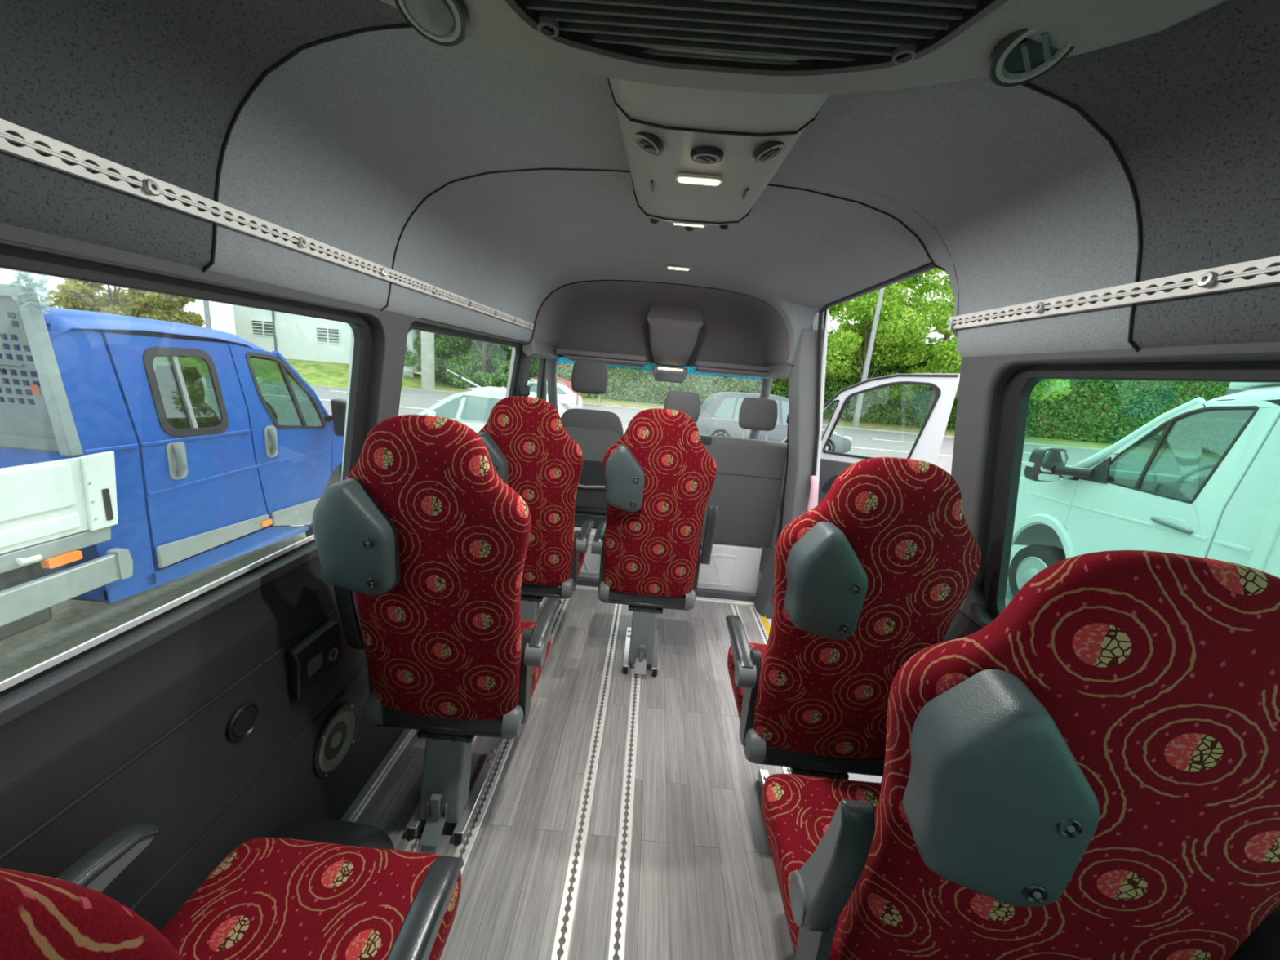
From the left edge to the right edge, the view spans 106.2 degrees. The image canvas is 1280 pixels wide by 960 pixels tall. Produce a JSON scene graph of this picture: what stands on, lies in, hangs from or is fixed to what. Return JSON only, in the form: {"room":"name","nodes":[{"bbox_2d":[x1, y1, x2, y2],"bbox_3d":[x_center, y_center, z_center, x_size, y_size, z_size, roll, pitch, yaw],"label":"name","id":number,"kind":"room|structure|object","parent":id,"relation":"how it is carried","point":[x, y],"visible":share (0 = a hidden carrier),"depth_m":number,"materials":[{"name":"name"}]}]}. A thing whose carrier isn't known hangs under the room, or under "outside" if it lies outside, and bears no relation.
{"room":"vehicle interior","nodes":[
{"label":"vehicle interior","id":0,"kind":"room"},
{"bbox_2d":[0,326,515,932],"bbox_3d":[-0.915,0.227,1.364,0.165,2.300,3.735,5,13,1],"label":"wall","id":1,"kind":"structure","parent":0,"point":[52,753],"depth_m":0.96,"materials":[{"name":"grey plastic"}]},
{"bbox_2d":[0,606,337,861],"bbox_3d":[-0.877,0.377,1.368,0.009,0.008,3.680,5,13,1],"label":"trim","id":2,"kind":"structure","parent":1,"relation":"attached to","point":[68,806],"depth_m":0.86,"materials":[{"name":"black"}]},
{"bbox_2d":[226,702,258,742],"bbox_3d":[-0.893,0.545,1.083,0.010,0.080,0.080,5,13,1],"label":"air vent","id":3,"kind":"object","parent":1,"relation":"in","point":[243,720],"visible":1,"depth_m":1.08,"materials":[{"name":"black plastic"}]},
{"bbox_2d":[128,666,368,911],"bbox_3d":[-0.895,0.645,1.429,0.009,0.008,3.680,5,13,1],"label":"trim","id":4,"kind":"structure","parent":1,"relation":"attached to","point":[197,842],"depth_m":1.07,"materials":[{"name":"black"}]},
{"bbox_2d":[286,618,340,700],"bbox_3d":[-0.872,0.481,1.299,0.033,0.140,0.170,5,13,1],"label":"control panel","id":5,"kind":"object","parent":1,"relation":"attached to","point":[314,656],"visible":1,"depth_m":1.27,"materials":[{"name":"black plastic"}]},
{"bbox_2d":[312,702,358,778],"bbox_3d":[-0.894,0.767,1.420,0.016,0.196,0.196,5,13,1],"label":"loudspeaker","id":6,"kind":"object","parent":1,"relation":"attached to","point":[345,713],"visible":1,"depth_m":1.41,"materials":[{"name":"black plastic"}]},
{"bbox_2d":[340,728,417,822],"bbox_3d":[-0.905,1.062,1.461,0.033,0.035,3.560,5,13,1],"label":"baseboard","id":7,"kind":"structure","parent":1,"relation":"attached to","point":[367,792],"depth_m":1.64,"materials":[{"name":"metal"}]},
{"bbox_2d":[532,357,546,400],"bbox_3d":[-0.850,-0.243,3.812,0.174,1.540,1.239,5,13,1],"label":"door","id":8,"kind":"structure","parent":1,"relation":"in","point":[540,360],"depth_m":3.79,"materials":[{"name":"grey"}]},
{"bbox_2d":[0,222,527,727],"bbox_3d":[-0.837,-0.141,1.250,0.162,0.722,3.680,5,13,1],"label":"wall","id":9,"kind":"structure","parent":0,"point":[390,329],"depth_m":0.92,"materials":[{"name":"grey"}]},
{"bbox_2d":[0,534,314,691],"bbox_3d":[-0.935,0.334,0.550,0.007,0.012,1.860,5,13,1],"label":"trim","id":10,"kind":"structure","parent":9,"relation":"attached to","point":[36,669],"depth_m":0.87,"materials":[{"name":"white paint"}]},
{"bbox_2d":[0,244,373,697],"bbox_3d":[-0.885,0.047,0.494,0.116,0.638,2.008,5,13,1],"label":"window","id":11,"kind":"structure","parent":9,"relation":"in","point":[12,258],"depth_m":0.91,"materials":[{"name":"black rubber"}]},
{"bbox_2d":[407,321,521,396],"bbox_3d":[-0.819,-0.361,2.287,0.118,0.648,1.448,5,13,1],"label":"window","id":12,"kind":"structure","parent":9,"relation":"in","point":[416,326],"depth_m":2.24,"materials":[{"name":"black rubber"}]},
{"bbox_2d":[521,337,559,359],"bbox_3d":[-0.657,-0.888,3.255,0.085,0.127,0.750,5,13,1],"label":"trim","id":13,"kind":"structure","parent":9,"relation":"attached to","point":[535,348],"depth_m":3.02,"materials":[{"name":"grey"}]},
{"bbox_2d":[381,168,946,311],"bbox_3d":[0.088,-0.598,1.299,1.626,0.411,0.005,5,13,1],"label":"trim","id":14,"kind":"structure","parent":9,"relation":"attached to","point":[533,169],"depth_m":1.26,"materials":[{"name":"black"}]},
{"bbox_2d":[202,23,1142,351],"bbox_3d":[0.056,-0.479,0.768,1.600,0.411,0.005,5,13,1],"label":"trim","id":15,"kind":"structure","parent":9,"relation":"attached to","point":[1078,109],"depth_m":0.75,"materials":[{"name":"black"}]},
{"bbox_2d":[355,570,795,959],"bbox_3d":[-0.057,1.018,2.195,1.900,0.060,5.070,5,13,1],"label":"floor","id":16,"kind":"structure","parent":0,"point":[704,885],"depth_m":1.60,"materials":[{"name":"laminate"}]},
{"bbox_2d":[0,823,463,959],"bbox_3d":[-0.581,0.638,0.599,0.575,1.285,0.720,5,13,1],"label":"chair","id":17,"kind":"object","parent":16,"relation":"on","point":[268,898],"visible":1,"depth_m":0.81,"materials":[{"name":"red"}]},
{"bbox_2d":[160,837,461,959],"bbox_3d":[-0.596,0.840,0.786,0.472,0.128,0.443,5,13,1],"label":"cushion","id":18,"kind":"object","parent":17,"relation":"on","point":[269,898],"depth_m":0.86,"materials":[{"name":"fabric"}]},
{"bbox_2d":[269,817,394,849],"bbox_3d":[-0.815,1.034,1.062,0.220,0.283,0.660,5,13,1],"label":"wheel arch cover","id":19,"kind":"object","parent":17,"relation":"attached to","point":[307,828],"visible":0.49,"depth_m":1.24,"materials":[{"name":"black plastic"}]},
{"bbox_2d":[312,414,561,847],"bbox_3d":[-0.564,0.424,1.523,0.575,1.294,0.673,5,13,1],"label":"chair","id":20,"kind":"object","parent":16,"relation":"on","point":[422,546],"visible":1,"depth_m":1.26,"materials":[{"name":"red fabric"}]},
{"bbox_2d":[520,620,551,699],"bbox_3d":[-0.580,0.636,1.689,0.472,0.128,0.443,5,13,1],"label":"cushion","id":21,"kind":"object","parent":20,"relation":"on","point":[527,694],"depth_m":1.63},
{"bbox_2d":[404,596,546,852],"bbox_3d":[-0.678,1.093,1.481,0.045,0.004,3.500,5,13,1],"label":"floor track","id":22,"kind":"object","parent":16,"relation":"on","point":[413,845],"visible":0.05,"depth_m":1.46,"materials":[{"name":"metal"}]},
{"bbox_2d":[453,598,568,874],"bbox_3d":[-0.531,1.107,1.478,0.045,0.004,3.500,5,13,1],"label":"floor track","id":23,"kind":"object","parent":16,"relation":"on","point":[463,851],"visible":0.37,"depth_m":1.64,"materials":[{"name":"metal"}]},
{"bbox_2d":[477,395,594,622],"bbox_3d":[-0.534,0.223,2.421,0.575,1.294,0.673,5,13,1],"label":"chair","id":24,"kind":"object","parent":16,"relation":"on","point":[527,443],"visible":0.57,"depth_m":2.12,"materials":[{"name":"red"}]},
{"bbox_2d":[577,552,585,577],"bbox_3d":[-0.550,0.434,2.586,0.472,0.128,0.443,5,13,1],"label":"cushion","id":25,"kind":"object","parent":24,"relation":"on","point":[581,555],"depth_m":2.57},
{"bbox_2d":[550,604,622,959],"bbox_3d":[-0.192,1.138,1.473,0.045,0.004,3.500,5,13,1],"label":"floor track","id":26,"kind":"object","parent":16,"relation":"on","point":[565,922],"visible":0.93,"depth_m":1.58,"materials":[{"name":"metal"}]},
{"bbox_2d":[573,525,600,578],"bbox_3d":[-0.388,0.469,3.533,0.480,0.376,0.584,5,13,1],"label":"box","id":27,"kind":"object","parent":16,"relation":"on","point":[590,568],"visible":0.15,"depth_m":3.26,"materials":[{"name":"white"}]},
{"bbox_2d":[560,360,623,527],"bbox_3d":[-0.323,-0.266,3.395,0.461,1.100,0.686,5,13,1],"label":"chair","id":28,"kind":"object","parent":27,"relation":"on","point":[594,431],"visible":0.7,"depth_m":3.07,"materials":[{"name":"grey fabric"}]},
{"bbox_2d":[574,506,606,514],"bbox_3d":[-0.355,0.113,3.546,0.455,0.110,0.560,5,13,1],"label":"cushion","id":29,"kind":"object","parent":28,"relation":"on","point":[578,510],"depth_m":3.28,"materials":[{"name":"grey fabric"}]},
{"bbox_2d":[607,662,640,959],"bbox_3d":[-0.051,1.151,1.470,0.045,0.004,3.500,5,13,1],"label":"floor track","id":30,"kind":"object","parent":16,"relation":"on","point":[618,924],"visible":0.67,"depth_m":1.52,"materials":[{"name":"metal"}]},
{"bbox_2d":[591,408,718,676],"bbox_3d":[0.044,0.270,2.433,0.575,1.294,0.667,3,13,-7],"label":"chair","id":31,"kind":"object","parent":16,"relation":"on","point":[660,477],"visible":1,"depth_m":2.17,"materials":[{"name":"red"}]},
{"bbox_2d":[697,541,761,593],"bbox_3d":[0.434,0.543,3.519,0.750,0.376,0.584,5,13,1],"label":"box","id":32,"kind":"object","parent":16,"relation":"on","point":[731,567],"visible":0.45,"depth_m":3.23,"materials":[{"name":"white"}]},
{"bbox_2d":[663,391,786,547],"bbox_3d":[0.528,-0.121,3.399,0.816,0.970,0.720,5,13,1],"label":"bench","id":33,"kind":"object","parent":32,"relation":"on","point":[746,491],"visible":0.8,"depth_m":3.06,"materials":[{"name":"grey fabric"}]},
{"bbox_2d":[749,606,768,644],"bbox_3d":[0.681,1.217,1.459,0.045,0.004,3.500,5,13,1],"label":"floor track","id":34,"kind":"object","parent":16,"relation":"on","point":[757,617],"visible":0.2,"depth_m":2.93,"materials":[{"name":"metal"}]},
{"bbox_2d":[725,457,980,793],"bbox_3d":[0.578,0.528,1.505,0.575,1.294,0.673,5,13,1],"label":"chair","id":35,"kind":"object","parent":16,"relation":"on","point":[877,574],"visible":0.77,"depth_m":1.21,"materials":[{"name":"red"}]},
{"bbox_2d":[727,642,766,721],"bbox_3d":[0.562,0.740,1.670,0.472,0.128,0.443,5,13,1],"label":"cushion","id":36,"kind":"object","parent":35,"relation":"on","point":[744,715],"depth_m":1.65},
{"bbox_2d":[759,373,959,573],"bbox_3d":[1.582,0.055,3.711,1.179,1.809,0.159,11,14,24],"label":"door","id":37,"kind":"structure","parent":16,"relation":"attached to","point":[926,446],"depth_m":3.48,"materials":[{"name":"white paint"}]},
{"bbox_2d":[761,550,1279,959],"bbox_3d":[0.556,0.661,0.912,0.575,1.294,0.639,5,13,1],"label":"chair","id":38,"kind":"object","parent":16,"relation":"on","point":[1091,771],"visible":1,"depth_m":0.56,"materials":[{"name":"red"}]},
{"bbox_2d":[761,773,881,959],"bbox_3d":[0.540,0.877,1.061,0.472,0.128,0.443,5,13,1],"label":"cushion","id":39,"kind":"object","parent":38,"relation":"on","point":[798,810],"depth_m":1.13,"materials":[{"name":"fabric"}]},
{"bbox_2d":[0,0,1279,365],"bbox_3d":[0.085,-0.547,1.074,1.635,0.407,3.580,5,13,1],"label":"ceiling","id":40,"kind":"structure","parent":0,"point":[1011,192],"depth_m":0.85,"materials":[{"name":"grey fabric"}]},
{"bbox_2d":[0,118,533,329],"bbox_3d":[-0.690,-0.514,1.110,0.018,0.032,3.520,5,13,1],"label":"rail","id":41,"kind":"object","parent":40,"relation":"attached to","point":[16,140],"visible":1,"depth_m":0.74,"materials":[{"name":"metal"}]},
{"bbox_2d":[607,44,830,231],"bbox_3d":[0.134,-0.684,1.021,0.394,0.117,0.860,5,13,1],"label":"console","id":42,"kind":"object","parent":40,"relation":"attached to","point":[696,157],"visible":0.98,"depth_m":0.86,"materials":[{"name":"grey plastic"}]},
{"bbox_2d":[633,131,664,155],"bbox_3d":[0.016,-0.619,0.881,0.059,0.034,0.062,5,13,1],"label":"air vent","id":43,"kind":"object","parent":42,"relation":"attached to","point":[652,142],"depth_m":0.87,"materials":[{"name":"grey"}]},
{"bbox_2d":[675,173,722,185],"bbox_3d":[0.124,-0.629,1.008,0.098,0.010,0.030,5,13,1],"label":"lamp","id":44,"kind":"object","parent":42,"relation":"attached to","point":[708,179],"depth_m":1.00,"materials":[{"name":"beige"}]},
{"bbox_2d":[690,146,724,164],"bbox_3d":[0.125,-0.606,0.900,0.062,0.017,0.062,5,13,1],"label":"air vent","id":45,"kind":"object","parent":42,"relation":"attached to","point":[707,155],"depth_m":0.89,"materials":[{"name":"grey"}]},
{"bbox_2d":[751,141,786,162],"bbox_3d":[0.234,-0.598,0.872,0.059,0.034,0.062,5,13,1],"label":"air vent","id":46,"kind":"object","parent":42,"relation":"attached to","point":[762,151],"depth_m":0.86,"materials":[{"name":"grey"}]},
{"bbox_2d":[379,0,1228,94],"bbox_3d":[0.088,-0.459,0.071,1.150,0.125,1.345,5,13,1],"label":"air conditioning unit","id":47,"kind":"object","parent":40,"relation":"attached to","point":[858,46],"visible":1,"depth_m":0.57,"materials":[{"name":"grey plastic"}]},
{"bbox_2d":[394,0,470,46],"bbox_3d":[-0.246,-0.558,0.566,0.088,0.041,0.084,5,13,1],"label":"air vent","id":48,"kind":"object","parent":47,"relation":"attached to","point":[446,23],"depth_m":0.57,"materials":[{"name":"grey plastic"}]},
{"bbox_2d":[986,27,1075,86],"bbox_3d":[0.450,-0.493,0.550,0.088,0.041,0.084,5,13,1],"label":"air vent","id":49,"kind":"object","parent":47,"relation":"attached to","point":[1015,56],"depth_m":0.55,"materials":[{"name":"grey"}]},
{"bbox_2d":[946,255,1279,329],"bbox_3d":[0.779,-0.199,0.319,0.018,0.032,1.945,5,13,1],"label":"rail","id":50,"kind":"object","parent":40,"relation":"attached to","point":[1266,271],"visible":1,"depth_m":0.76,"materials":[{"name":"metal"}]},
{"bbox_2d":[527,280,789,367],"bbox_3d":[0.143,-1.002,3.183,1.600,0.452,0.744,5,13,1],"label":"panel","id":51,"kind":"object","parent":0,"point":[599,316],"depth_m":3.30,"materials":[{"name":"grey"}]},
{"bbox_2d":[555,348,646,362],"bbox_3d":[-0.274,-0.901,3.479,0.640,0.040,0.240,5,13,1],"label":"sun visor","id":52,"kind":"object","parent":51,"relation":"attached to","point":[558,351],"depth_m":3.37,"materials":[{"name":"grey"}]},
{"bbox_2d":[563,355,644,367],"bbox_3d":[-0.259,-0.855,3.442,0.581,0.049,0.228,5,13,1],"label":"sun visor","id":53,"kind":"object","parent":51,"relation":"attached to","point":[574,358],"visible":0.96,"depth_m":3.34,"materials":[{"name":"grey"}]},
{"bbox_2d":[557,355,762,380],"bbox_3d":[0.148,-0.849,3.635,1.620,0.055,0.131,5,13,1],"label":"window","id":54,"kind":"structure","parent":51,"relation":"attached to","point":[648,366],"depth_m":3.66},
{"bbox_2d":[646,304,703,367],"bbox_3d":[0.232,-1.006,3.376,0.390,0.400,0.280,5,13,1],"label":"trim","id":55,"kind":"structure","parent":51,"relation":"attached to","point":[673,331],"depth_m":3.27,"materials":[{"name":"grey"}]},
{"bbox_2d":[652,364,688,382],"bbox_3d":[0.218,-0.776,3.531,0.257,0.112,0.078,5,13,1],"label":"mirror","id":56,"kind":"object","parent":55,"relation":"attached to","point":[660,373],"visible":1,"depth_m":3.50,"materials":[{"name":"grey mirror"}]},
{"bbox_2d":[654,371,684,382],"bbox_3d":[0.215,-0.751,3.500,0.210,0.057,0.006,5,13,1],"label":"mirror glass","id":57,"kind":"object","parent":56,"relation":"attached to","point":[665,376],"depth_m":3.50,"materials":[{"name":"grey"}]},
{"bbox_2d":[693,360,769,372],"bbox_3d":[0.692,-0.813,3.464,0.600,0.040,0.240,5,13,1],"label":"sun visor","id":58,"kind":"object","parent":51,"relation":"attached to","point":[697,363],"depth_m":3.35,"materials":[{"name":"grey"}]},
{"bbox_2d":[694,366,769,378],"bbox_3d":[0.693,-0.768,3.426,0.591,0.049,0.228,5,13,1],"label":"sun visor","id":59,"kind":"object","parent":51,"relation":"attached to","point":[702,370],"visible":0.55,"depth_m":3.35,"materials":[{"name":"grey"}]},
{"bbox_2d":[781,328,822,531],"bbox_3d":[0.946,0.015,2.942,0.247,1.770,0.199,5,13,1],"label":"pillar","id":60,"kind":"structure","parent":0,"point":[803,374],"depth_m":2.79,"materials":[{"name":"grey"}]},
{"bbox_2d":[527,280,777,344],"bbox_3d":[0.137,-0.941,2.824,1.601,0.413,0.008,5,13,1],"label":"trim","id":61,"kind":"structure","parent":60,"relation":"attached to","point":[550,294],"depth_m":2.79,"materials":[{"name":"black"}]},
{"bbox_2d":[575,585,754,605],"bbox_3d":[-0.020,0.759,3.212,1.685,0.024,0.040,5,13,1],"label":"trim","id":62,"kind":"structure","parent":60,"relation":"attached to","point":[578,587],"depth_m":3.20,"materials":[{"name":"metal"}]},
{"bbox_2d":[576,576,755,601],"bbox_3d":[-0.039,0.727,3.249,1.850,0.067,0.045,5,13,1],"label":"trim","id":63,"kind":"structure","parent":60,"relation":"attached to","point":[584,581],"depth_m":3.22,"materials":[{"name":"grey"}]},
{"bbox_2d":[753,546,775,618],"bbox_3d":[0.832,0.651,3.085,0.124,0.430,0.190,5,13,1],"label":"trim","id":64,"kind":"structure","parent":60,"relation":"attached to","point":[765,593],"depth_m":3.04,"materials":[{"name":"grey"}]},
{"bbox_2d":[764,364,790,379],"bbox_3d":[0.923,-0.745,3.229,0.061,0.126,0.750,5,13,1],"label":"trim","id":65,"kind":"structure","parent":60,"relation":"attached to","point":[776,371],"depth_m":3.07,"materials":[{"name":"grey"}]},
{"bbox_2d":[775,413,788,545],"bbox_3d":[0.917,0.066,3.067,0.095,0.970,0.022,5,13,1],"label":"belt","id":66,"kind":"object","parent":60,"relation":"attached to","point":[780,529],"visible":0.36,"depth_m":3.06,"materials":[{"name":"black fabric"}]},
{"bbox_2d":[772,475,818,603],"bbox_3d":[0.932,0.385,2.877,0.142,0.847,0.109,5,13,1],"label":"handle","id":67,"kind":"object","parent":60,"relation":"attached to","point":[813,496],"visible":0.34,"depth_m":2.77,"materials":[{"name":"pink"}]},
{"bbox_2d":[812,309,829,506],"bbox_3d":[1.004,0.105,2.951,0.174,2.160,0.200,5,13,1],"label":"trim","id":68,"kind":"structure","parent":60,"relation":"attached to","point":[824,348],"depth_m":2.72,"materials":[{"name":"white paint"}]},
{"bbox_2d":[880,609,1279,959],"bbox_3d":[0.823,0.984,0.560,0.140,0.880,1.960,5,13,1],"label":"wall","id":69,"kind":"structure","parent":0,"point":[1264,943],"depth_m":0.64,"materials":[{"name":"grey plastic"}]},
{"bbox_2d":[951,342,1279,628],"bbox_3d":[0.857,0.205,0.384,0.160,0.722,1.960,5,13,1],"label":"wall","id":70,"kind":"structure","parent":0,"point":[983,380],"depth_m":1.19,"materials":[{"name":"grey"}]},
{"bbox_2d":[812,262,936,475],"bbox_3d":[0.918,0.130,2.114,0.180,1.869,1.465,6,13,3],"label":"trim","id":71,"kind":"structure","parent":70,"relation":"attached to","point":[929,266],"depth_m":2.61,"materials":[{"name":"black rubber"}]},
{"bbox_2d":[981,360,1279,618],"bbox_3d":[0.874,0.232,0.356,0.116,0.638,1.783,5,13,1],"label":"window","id":72,"kind":"structure","parent":70,"relation":"in","point":[1016,393],"depth_m":1.13,"materials":[{"name":"black rubber"}]},
{"bbox_3d":[0.080,-0.069,4.263,1.850,0.559,0.750,5,13,1],"label":"trim","id":73,"kind":"structure","parent":0,"visible":0},
{"bbox_2d":[546,357,558,411],"bbox_3d":[-0.712,-0.701,3.971,0.095,0.727,0.742,4,13,-5],"label":"trim","id":74,"kind":"structure","parent":73,"relation":"attached to","point":[551,363],"depth_m":3.79,"materials":[{"name":"grey"}]},
{"bbox_2d":[748,377,772,439],"bbox_3d":[0.978,-0.547,3.944,0.095,0.727,0.742,7,13,7],"label":"trim","id":75,"kind":"structure","parent":73,"relation":"attached to","point":[766,387],"depth_m":3.69,"materials":[{"name":"grey"}]},
{"label":"outside","id":76,"kind":"structure","parent":0,"visible":0},
{"bbox_2d":[161,375,1217,782],"bbox_3d":[0.988,-5.061,32.671,140.000,0.200,94.000,5,13,1],"label":"ground","id":77,"kind":"structure","parent":76,"point":[286,414],"depth_m":20.02,"materials":[{"name":"asphalt"}]},
{"bbox_2d":[0,524,306,681],"bbox_3d":[-5.184,1.106,2.746,7.788,0.002,12.500,5,13,1],"label":"road","id":78,"kind":"structure","parent":77,"relation":"on","point":[73,623],"depth_m":3.58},
{"bbox_2d":[0,275,346,640],"bbox_3d":[-4.072,0.024,2.359,2.576,2.476,6.700,5,13,1],"label":"flatbed truck","id":79,"kind":"object","parent":78,"relation":"on","point":[112,491],"visible":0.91,"depth_m":2.90,"materials":[{"name":"blue paint"}]},
{"bbox_2d":[40,550,82,568],"bbox_3d":[-3.058,0.418,2.544,0.045,0.048,0.145,5,13,1],"label":"marker lamp","id":80,"kind":"object","parent":79,"relation":"on","point":[57,559],"depth_m":2.52,"materials":[{"name":"orange"}]},
{"bbox_2d":[324,398,346,436],"bbox_3d":[-2.839,-0.594,4.575,0.305,0.347,0.140,5,13,1],"label":"mirror","id":81,"kind":"object","parent":79,"relation":"attached to","point":[334,424],"depth_m":4.52,"materials":[{"name":"black plastic"}]},
{"bbox_2d":[232,304,421,377],"bbox_3d":[-19.699,-12.487,34.324,11.800,9.980,9.400,5,13,1],"label":"building","id":82,"kind":"structure","parent":77,"relation":"on","point":[294,336],"depth_m":30.51,"materials":[{"name":"concrete"}]},
{"bbox_2d":[417,386,565,433],"bbox_3d":[-3.298,-1.158,10.014,4.088,1.517,2.100,5,13,1],"label":"car","id":83,"kind":"object","parent":77,"relation":"on","point":[473,409],"visible":0.09,"depth_m":9.17,"materials":[{"name":"silver metal"}]},
{"bbox_2d":[527,378,582,410],"bbox_3d":[-4.403,-3.344,19.409,3.988,1.416,2.100,1,13,-16],"label":"car","id":84,"kind":"object","parent":77,"relation":"on","point":[566,397],"visible":0.12,"depth_m":18.94,"materials":[{"name":"silver metal"}]},
{"bbox_2d":[204,384,1210,478],"bbox_3d":[0.539,-2.350,20.138,140.000,0.004,3.940,5,13,1],"label":"road","id":85,"kind":"structure","parent":77,"relation":"on","point":[263,384],"depth_m":18.38,"materials":[{"name":"white"}]},
{"bbox_2d":[695,391,852,453],"bbox_3d":[4.077,-1.817,15.236,4.788,1.738,2.100,5,13,1],"label":"car","id":86,"kind":"object","parent":77,"relation":"on","point":[719,412],"visible":0.41,"depth_m":14.43,"materials":[{"name":"grey paint"}]},
{"bbox_2d":[401,386,1218,461],"bbox_3d":[0.779,-3.818,26.727,140.000,0.180,0.150,5,13,1],"label":"kerb","id":87,"kind":"object","parent":77,"relation":"on","point":[412,388],"depth_m":26.43,"materials":[{"name":"concrete"}]},
{"bbox_2d":[1008,382,1279,596],"bbox_3d":[5.107,0.528,2.085,2.757,3.180,7.400,5,13,1],"label":"van","id":88,"kind":"object","parent":77,"relation":"on","point":[1231,513],"visible":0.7,"depth_m":3.91,"materials":[{"name":"white"}]},
{"bbox_2d":[1023,445,1068,481],"bbox_3d":[3.985,-0.157,4.721,0.296,0.347,0.160,5,13,1],"label":"mirror","id":89,"kind":"object","parent":88,"relation":"attached to","point":[1042,462],"depth_m":4.66,"materials":[{"name":"black plastic"}]},
{"bbox_2d":[1037,450,1068,481],"bbox_3d":[3.985,-0.135,4.641,0.225,0.295,0.006,5,13,1],"label":"mirror glass","id":90,"kind":"object","parent":88,"relation":"attached to","point":[1048,461],"depth_m":4.64,"materials":[{"name":"white"}]},
{"bbox_2d":[1054,457,1111,484],"bbox_3d":[4.107,-0.122,4.469,0.237,0.255,0.396,5,13,1],"label":"mirror arm","id":91,"kind":"object","parent":88,"relation":"attached to","point":[1099,474],"depth_m":4.48,"materials":[{"name":"black plastic"}]},
{"bbox_2d":[1225,387,1279,400],"bbox_3d":[4.865,-0.658,3.705,0.550,0.075,0.140,5,13,1],"label":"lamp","id":92,"kind":"object","parent":88,"relation":"attached to","point":[1229,391],"depth_m":3.73,"materials":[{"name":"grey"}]},
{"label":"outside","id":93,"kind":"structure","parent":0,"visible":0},
{"bbox_2d":[152,355,450,390],"bbox_3d":[-35.765,-7.989,28.743,46.400,1.020,9.000,5,13,1],"label":"bank","id":94,"kind":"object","parent":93,"point":[316,373],"visible":0.32,"depth_m":26.89,"materials":[{"name":"green plant"}]},
{"bbox_2d":[40,278,184,317],"bbox_3d":[-29.803,-9.548,27.029,6.094,5.896,5.319,10,14,21],"label":"tree","id":95,"kind":"object","parent":94,"relation":"on","point":[76,295],"visible":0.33,"depth_m":26.24,"materials":[{"name":"green plant"}]},
{"bbox_2d":[133,291,204,357],"bbox_3d":[-26.221,-8.863,27.113,3.284,5.139,3.024,-7,18,-43],"label":"tree","id":96,"kind":"object","parent":94,"relation":"on","point":[155,306],"visible":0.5,"depth_m":26.38,"materials":[{"name":"green plant"}]},
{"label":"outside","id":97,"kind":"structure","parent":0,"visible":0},
{"bbox_2d":[413,386,1221,457],"bbox_3d":[0.861,-4.341,28.838,140.000,0.075,1.400,5,13,1],"label":"path","id":98,"kind":"structure","parent":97,"point":[438,388],"depth_m":28.48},
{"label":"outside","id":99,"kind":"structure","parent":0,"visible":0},
{"bbox_2d":[403,372,1222,459],"bbox_3d":[1.548,-8.534,47.767,140.000,0.160,43.000,5,13,1],"label":"verge","id":100,"kind":"structure","parent":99,"point":[442,386],"depth_m":30.05,"materials":[{"name":"green plant"}]},
{"bbox_2d":[420,330,435,389],"bbox_3d":[-12.053,-8.370,27.277,0.840,6.360,0.840,5,13,1],"label":"concrete post","id":101,"kind":"object","parent":100,"relation":"on","point":[428,371],"visible":0.4,"depth_m":27.37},
{"bbox_2d":[404,329,476,386],"bbox_3d":[-13.588,-9.958,30.706,6.019,7.815,3.717,0,14,-20],"label":"tree","id":102,"kind":"object","parent":100,"relation":"on","point":[411,359],"visible":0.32,"depth_m":30.95,"materials":[{"name":"green plant"}]},
{"bbox_2d":[447,339,512,389],"bbox_3d":[-9.956,-9.675,30.757,6.074,8.405,4.317,12,15,29],"label":"tree","id":103,"kind":"object","parent":100,"relation":"on","point":[485,379],"visible":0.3,"depth_m":30.72,"materials":[{"name":"green plant"}]},
{"bbox_2d":[434,333,789,405],"bbox_3d":[-1.198,-8.699,32.875,26.263,7.182,3.164,5,13,1],"label":"hedge","id":104,"kind":"object","parent":100,"relation":"on","point":[623,384],"visible":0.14,"depth_m":31.99,"materials":[{"name":"green plant"}]},
{"bbox_2d":[851,392,864,427],"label":"street lamp","id":105,"kind":"object","parent":100,"relation":"on","point":[855,422],"depth_m":26.69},
{"bbox_2d":[861,287,884,382],"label":"street lamp","id":106,"kind":"object","parent":100,"relation":"on","point":[866,367],"depth_m":25.84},
{"bbox_2d":[825,275,931,380],"bbox_3d":[13.812,-9.179,29.022,7.371,11.702,5.690,7,13,10],"label":"tree","id":107,"kind":"object","parent":100,"relation":"on","point":[854,337],"visible":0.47,"depth_m":27.98,"materials":[{"name":"green plant"}]},
{"bbox_2d":[862,267,961,417],"bbox_3d":[18.474,-9.213,28.823,8.422,12.647,6.611,-1,14,-24],"label":"tree","id":108,"kind":"object","parent":100,"relation":"on","point":[945,356],"visible":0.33,"depth_m":28.01,"materials":[{"name":"green plant"}]},
{"bbox_2d":[937,366,1071,402],"bbox_3d":[22.261,-8.617,28.963,7.655,12.072,4.824,4,13,-3],"label":"tree","id":109,"kind":"object","parent":100,"relation":"on","point":[1035,393],"visible":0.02,"depth_m":28.73,"materials":[{"name":"green plant"}]},
{"bbox_2d":[822,326,1246,453],"bbox_3d":[32.399,-5.260,32.420,41.767,6.512,3.160,5,13,1],"label":"hedge","id":110,"kind":"object","parent":100,"relation":"on","point":[1097,411],"visible":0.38,"depth_m":31.48,"materials":[{"name":"green plant"}]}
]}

